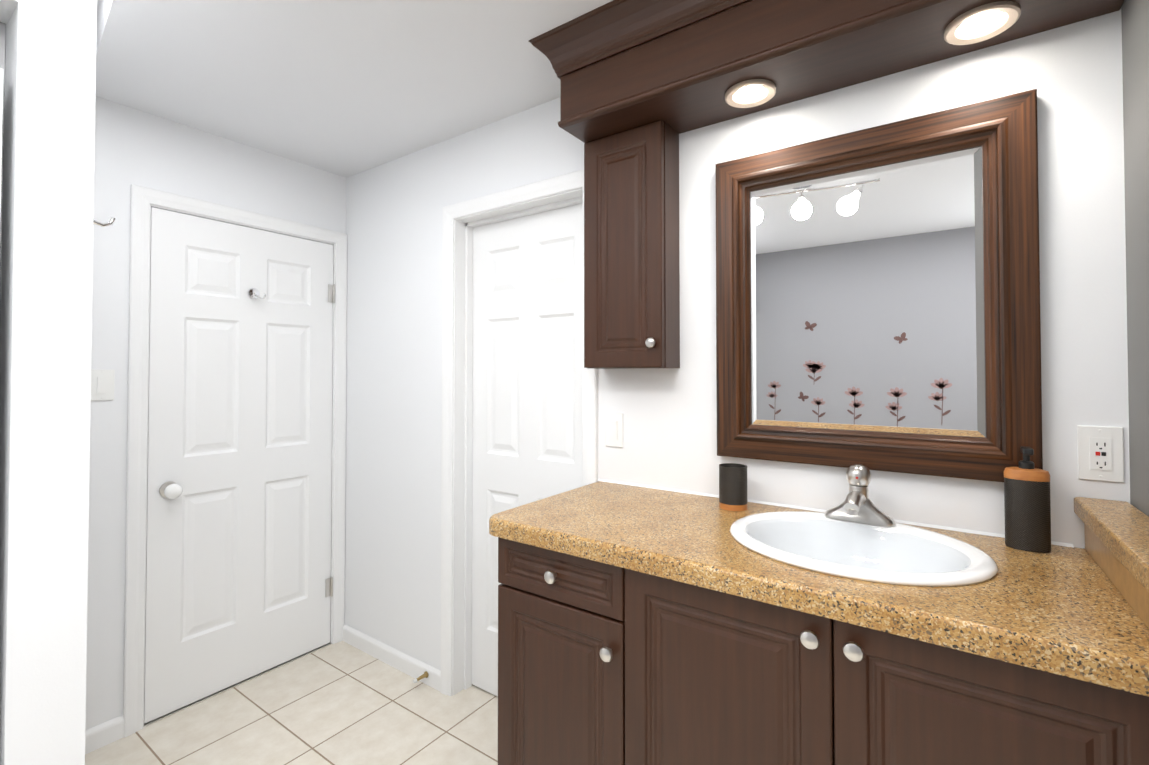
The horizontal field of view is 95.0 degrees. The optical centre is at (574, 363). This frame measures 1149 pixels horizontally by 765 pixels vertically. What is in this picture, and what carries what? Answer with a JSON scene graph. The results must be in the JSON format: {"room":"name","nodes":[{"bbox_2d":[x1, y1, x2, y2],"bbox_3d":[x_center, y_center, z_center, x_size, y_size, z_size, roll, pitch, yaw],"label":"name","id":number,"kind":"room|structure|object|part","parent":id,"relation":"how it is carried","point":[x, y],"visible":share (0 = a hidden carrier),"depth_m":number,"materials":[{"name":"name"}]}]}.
{"room":"bathroom","nodes":[
{"label":"bathroom","id":0,"kind":"room"},
{"bbox_2d":[0,0,18,23],"bbox_3d":[-1.524,-0.837,0.269,0.105,0.365,1.712,-1,-1,35],"label":"wall","id":1,"kind":"structure","parent":0,"point":[7,8],"depth_m":0.95,"materials":[{"name":"white paint"}]},
{"bbox_2d":[0,0,96,764],"bbox_3d":[-1.457,0.198,1.315,1.220,2.400,0.105,-1,-1,35],"label":"wall","id":2,"kind":"structure","parent":0,"point":[47,232],"depth_m":0.96,"materials":[{"name":"white paint"}]},
{"bbox_2d":[0,22,5,297],"bbox_3d":[-1.530,-0.026,1.298,1.097,1.949,0.011,-1,-1,35],"label":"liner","id":3,"kind":"object","parent":2,"relation":"attached to","point":[2,43],"depth_m":0.99,"materials":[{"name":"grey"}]},
{"bbox_2d":[93,217,115,226],"bbox_3d":[-0.944,-0.281,1.052,0.032,0.032,0.042,-1,-1,35],"label":"towel hook","id":4,"kind":"object","parent":2,"relation":"attached to","point":[111,221],"visible":0.42,"depth_m":1.05,"materials":[{"name":"silver metal"}]},
{"bbox_2d":[85,96,337,729],"bbox_3d":[-2.191,0.201,1.448,0.135,2.400,3.171,-1,-1,35],"label":"wall","id":5,"kind":"structure","parent":0,"point":[120,150],"depth_m":2.00,"materials":[{"name":"white paint"}]},
{"bbox_2d":[91,369,114,400],"bbox_3d":[-1.750,0.079,1.950,0.010,0.115,0.070,-1,-1,35],"label":"light switch","id":6,"kind":"object","parent":5,"relation":"attached to","point":[102,385],"visible":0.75,"depth_m":1.95,"materials":[{"name":"white plastic"}]},
{"bbox_2d":[85,715,123,753],"bbox_3d":[-1.812,1.367,1.837,0.012,0.080,0.370,-1,-1,35],"label":"baseboard","id":7,"kind":"structure","parent":5,"relation":"attached to","point":[103,734],"depth_m":1.94,"materials":[{"name":"white wood"}]},
{"bbox_2d":[123,184,346,737],"bbox_3d":[-1.503,0.367,2.407,0.153,2.100,0.890,-1,-1,35],"label":"door frame","id":8,"kind":"structure","parent":5,"relation":"attached to","point":[142,199],"depth_m":2.05,"materials":[{"name":"white wood"}]},
{"bbox_2d":[325,578,330,596],"bbox_3d":[-1.241,1.132,2.667,0.005,0.090,0.042,-1,-1,35],"label":"hinge plate","id":9,"kind":"object","parent":8,"relation":"attached to","point":[328,588],"visible":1,"depth_m":2.66,"materials":[{"name":"silver metal"}]},
{"bbox_2d":[328,284,332,302],"bbox_3d":[-1.241,-0.358,2.692,0.005,0.090,0.042,-1,-1,35],"label":"hinge plate","id":10,"kind":"object","parent":8,"relation":"attached to","point":[330,293],"visible":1,"depth_m":2.68,"materials":[{"name":"silver metal"}]},
{"bbox_2d":[144,207,332,722],"bbox_3d":[-1.441,0.397,2.364,0.111,2.024,0.757,-1,-1,35],"label":"door","id":11,"kind":"structure","parent":5,"relation":"in","point":[238,556],"depth_m":2.32,"materials":[{"name":"painted wood"},{"name":"metal"}]},
{"bbox_2d":[159,481,176,497],"bbox_3d":[-1.623,0.507,2.111,0.034,0.066,0.066,-1,-1,35],"label":"rose","id":12,"kind":"object","parent":11,"relation":"attached to","point":[162,488],"visible":0.4,"depth_m":2.10,"materials":[{"name":"silver metal"}]},
{"bbox_3d":[-1.594,0.507,2.091,0.048,0.060,0.060,-1,-1,35],"label":"knob","id":13,"kind":"part","parent":11,"relation":"part of","materials":[{"name":"white metal"}]},
{"bbox_2d":[331,577,332,596],"bbox_3d":[-1.230,1.131,2.668,0.011,0.098,0.011,-1,-1,35],"label":"pin","id":14,"kind":"object","parent":5,"relation":"attached to","point":[331,586],"visible":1,"depth_m":2.66,"materials":[{"name":"silver metal"}]},
{"bbox_2d":[333,284,334,302],"bbox_3d":[-1.230,-0.359,2.693,0.011,0.098,0.011,-1,-1,35],"label":"pin","id":15,"kind":"object","parent":5,"relation":"attached to","point":[333,293],"visible":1,"depth_m":2.69,"materials":[{"name":"silver metal"}]},
{"bbox_2d":[85,641,497,764],"bbox_3d":[-0.245,1.409,0.166,4.770,0.060,3.350,-1,-1,35],"label":"floor","id":16,"kind":"structure","parent":0,"point":[342,703],"depth_m":2.06,"materials":[{"name":"tile"}]},
{"bbox_2d":[489,532,1148,764],"bbox_3d":[0.463,0.920,1.210,1.266,0.954,0.567,-1,-1,35],"label":"bathroom vanity","id":17,"kind":"object","parent":16,"relation":"on","point":[638,624],"depth_m":1.00,"materials":[{"name":"brown wood"}]},
{"bbox_3d":[-0.054,0.506,1.253,0.032,0.032,0.030,-1,-1,35],"label":"knob","id":18,"kind":"part","parent":17,"relation":"part of","materials":[{"name":"silver metal"}]},
{"bbox_3d":[-0.042,0.934,1.264,0.374,0.718,0.022,-1,-1,35],"label":"door","id":19,"kind":"part","parent":17,"relation":"part of","materials":[{"name":"brown wood"}]},
{"bbox_3d":[-0.042,0.507,1.271,0.374,0.124,0.022,-1,-1,35],"label":"drawer","id":20,"kind":"part","parent":17,"relation":"part of","materials":[{"name":"brown wood"}]},
{"bbox_3d":[0.073,0.639,1.161,0.032,0.032,0.030,-1,-1,35],"label":"knob","id":21,"kind":"part","parent":17,"relation":"part of","materials":[{"name":"silver metal"}]},
{"bbox_3d":[0.284,0.865,1.036,0.414,0.848,0.022,-1,-1,35],"label":"door","id":22,"kind":"part","parent":17,"relation":"part of","materials":[{"name":"brown wood"}]},
{"bbox_3d":[0.414,0.482,0.923,0.032,0.032,0.030,-1,-1,35],"label":"knob","id":23,"kind":"part","parent":17,"relation":"part of","materials":[{"name":"silver metal"}]},
{"bbox_2d":[489,480,1148,687],"bbox_3d":[0.451,0.418,1.229,1.302,0.043,0.563,-1,-1,35],"label":"countertop","id":24,"kind":"structure","parent":17,"relation":"on","point":[1079,609],"depth_m":0.94,"materials":[{"name":"beige stone"}]},
{"bbox_2d":[719,463,746,510],"bbox_3d":[0.441,0.342,1.462,0.076,0.117,0.076,-1,-1,35],"label":"tumbler","id":25,"kind":"object","parent":24,"relation":"on","point":[732,486],"visible":1,"depth_m":1.43,"materials":[{"name":"black plastic"}]},
{"bbox_2d":[697,500,1012,611],"bbox_3d":[0.599,0.452,1.147,0.508,0.147,0.428,-1,-1,35],"label":"sink","id":26,"kind":"object","parent":24,"relation":"in","point":[952,563],"depth_m":1.16,"materials":[{"name":"white ceramic"}]},
{"bbox_2d":[821,464,896,523],"bbox_3d":[0.663,0.312,1.240,0.153,0.135,0.153,-1,-1,35],"label":"faucet","id":27,"kind":"object","parent":24,"relation":"on","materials":[{"name":"silver metal"}]},
{"bbox_2d":[1004,446,1050,552],"bbox_3d":[0.963,0.286,1.119,0.076,0.216,0.058,-1,-1,35],"label":"soap dispenser","id":28,"kind":"object","parent":24,"relation":"on","point":[1027,508],"visible":1,"depth_m":1.11,"materials":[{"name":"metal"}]},
{"bbox_3d":[0.470,0.481,0.884,0.032,0.032,0.030,-1,-1,35],"label":"knob","id":29,"kind":"part","parent":17,"relation":"part of","materials":[{"name":"silver metal"}]},
{"bbox_3d":[0.623,0.861,0.797,0.410,0.848,0.022,-1,-1,35],"label":"door","id":30,"kind":"part","parent":17,"relation":"part of","materials":[{"name":"brown wood"}]},
{"bbox_3d":[-1.978,1.160,0.547,1.204,0.450,1.696,-1,-1,35],"label":"bathtub","id":31,"kind":"object","parent":16,"relation":"on","visible":0},
{"bbox_2d":[0,68,2,213],"bbox_3d":[-1.517,0.198,0.239,0.050,1.461,1.694,-1,-1,35],"label":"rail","id":32,"kind":"object","parent":31,"relation":"on","point":[1,88],"visible":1,"depth_m":0.93,"materials":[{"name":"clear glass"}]},
{"bbox_2d":[338,175,345,233],"bbox_3d":[-1.266,0.223,2.762,0.135,2.400,0.044,-1,-1,35],"label":"wall","id":33,"kind":"structure","parent":0,"point":[341,204],"depth_m":2.74,"materials":[{"name":"white paint"}]},
{"bbox_2d":[95,0,750,177],"bbox_3d":[-0.245,-1.131,0.209,4.770,0.220,3.350,-1,-1,35],"label":"ceiling","id":34,"kind":"structure","parent":0,"point":[346,88],"depth_m":1.77,"materials":[{"name":"white paint"}]},
{"bbox_2d":[344,9,1129,670],"bbox_3d":[0.681,0.202,1.501,4.770,2.400,0.135,-1,-1,35],"label":"wall","id":35,"kind":"structure","parent":0,"point":[1072,73],"depth_m":1.63,"materials":[{"name":"white paint"}]},
{"bbox_2d":[342,624,440,690],"bbox_3d":[-0.886,1.379,2.493,0.770,0.080,0.012,-1,-1,35],"label":"baseboard","id":36,"kind":"structure","parent":35,"relation":"attached to","point":[393,657],"depth_m":2.46,"materials":[{"name":"white wood"}]},
{"bbox_2d":[413,671,427,682],"bbox_3d":[-0.673,1.370,2.293,0.026,0.026,0.069,-1,-1,35],"label":"door stop","id":37,"kind":"object","parent":36,"relation":"attached to","point":[425,674],"visible":1,"depth_m":2.29,"materials":[{"name":"gold metal"}]},
{"bbox_2d":[440,169,597,695],"bbox_3d":[-0.210,0.362,2.115,0.796,2.100,0.153,-1,-1,35],"label":"door frame","id":38,"kind":"structure","parent":35,"relation":"attached to","point":[462,457],"depth_m":2.27,"materials":[{"name":"white wood"}]},
{"bbox_2d":[472,203,581,695],"bbox_3d":[-0.179,0.393,2.158,0.660,2.024,0.035,-1,-1,35],"label":"door","id":39,"kind":"structure","parent":35,"relation":"in","point":[527,374],"depth_m":2.18,"materials":[{"name":"white wood"}]},
{"bbox_2d":[605,413,622,447],"bbox_3d":[0.134,0.227,1.796,0.070,0.115,0.010,-1,-1,35],"label":"light switch","id":40,"kind":"object","parent":35,"relation":"attached to","point":[613,429],"visible":1,"depth_m":1.79,"materials":[{"name":"white plastic"}]},
{"bbox_3d":[0.134,0.227,1.795,0.033,0.067,0.002,-1,-1,35],"label":"frame","id":41,"kind":"part","parent":40,"relation":"part of","materials":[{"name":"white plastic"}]},
{"bbox_2d":[529,0,1124,368],"bbox_3d":[0.502,-0.495,1.356,1.348,1.009,0.323,-1,-1,35],"label":"wall cabinet","id":42,"kind":"object","parent":35,"relation":"attached to","point":[627,117],"visible":1,"depth_m":1.48,"materials":[{"name":"brown wood"}]},
{"bbox_3d":[0.151,-0.359,1.658,0.280,0.742,0.022,-1,-1,35],"label":"cabinet door","id":43,"kind":"part","parent":42,"relation":"part of","materials":[{"name":"brown wood"}]},
{"bbox_3d":[0.502,-0.948,1.364,1.348,0.104,0.323,-1,-1,35],"label":"crown","id":44,"kind":"part","parent":42,"relation":"part of","materials":[{"name":"brown wood"}]},
{"bbox_3d":[0.230,-0.062,1.570,0.032,0.032,0.030,-1,-1,35],"label":"cabinet knob","id":45,"kind":"part","parent":42,"relation":"part of","materials":[{"name":"silver metal"}]},
{"bbox_3d":[0.476,-0.730,1.427,0.081,0.010,0.081,-1,-1,35],"label":"downlight bulb","id":46,"kind":"part","parent":42,"relation":"part of","materials":[{"name":"white glass"}]},
{"bbox_3d":[0.476,-0.730,1.427,0.132,0.011,0.132,-1,-1,35],"label":"downlight trim","id":47,"kind":"part","parent":42,"relation":"part of","materials":[{"name":"beige metal"}]},
{"bbox_3d":[0.882,-0.735,1.141,0.081,0.010,0.081,-1,-1,35],"label":"downlight bulb","id":48,"kind":"part","parent":42,"relation":"part of","materials":[{"name":"white glass"}]},
{"bbox_3d":[0.882,-0.735,1.141,0.132,0.011,0.132,-1,-1,35],"label":"downlight trim","id":49,"kind":"part","parent":42,"relation":"part of","materials":[{"name":"beige metal"}]},
{"bbox_2d":[715,89,1042,481],"bbox_3d":[0.726,-0.166,1.367,0.727,0.870,0.037,-1,-1,35],"label":"mirror","id":50,"kind":"object","parent":35,"relation":"attached to","point":[877,298],"visible":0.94,"depth_m":1.32,"materials":[{"name":"clear glass"}]},
{"bbox_3d":[0.731,-0.166,1.375,0.505,0.648,0.004,-1,-1,35],"label":"glass","id":51,"kind":"part","parent":50,"relation":"part of","materials":[{"name":"white"}]},
{"bbox_2d":[1077,425,1123,482],"bbox_3d":[1.110,0.190,1.110,0.070,0.115,0.008,-1,-1,35],"label":"outlet","id":52,"kind":"object","parent":35,"relation":"attached to","point":[1100,451],"visible":1,"depth_m":1.11,"materials":[{"name":"white plastic"}]},
{"bbox_2d":[1121,0,1148,516],"bbox_3d":[0.939,0.188,0.686,0.120,2.400,0.900,-1,-1,35],"label":"wall","id":53,"kind":"structure","parent":0,"point":[1135,40],"depth_m":1.03,"materials":[{"name":"grey paint"}]}
]}

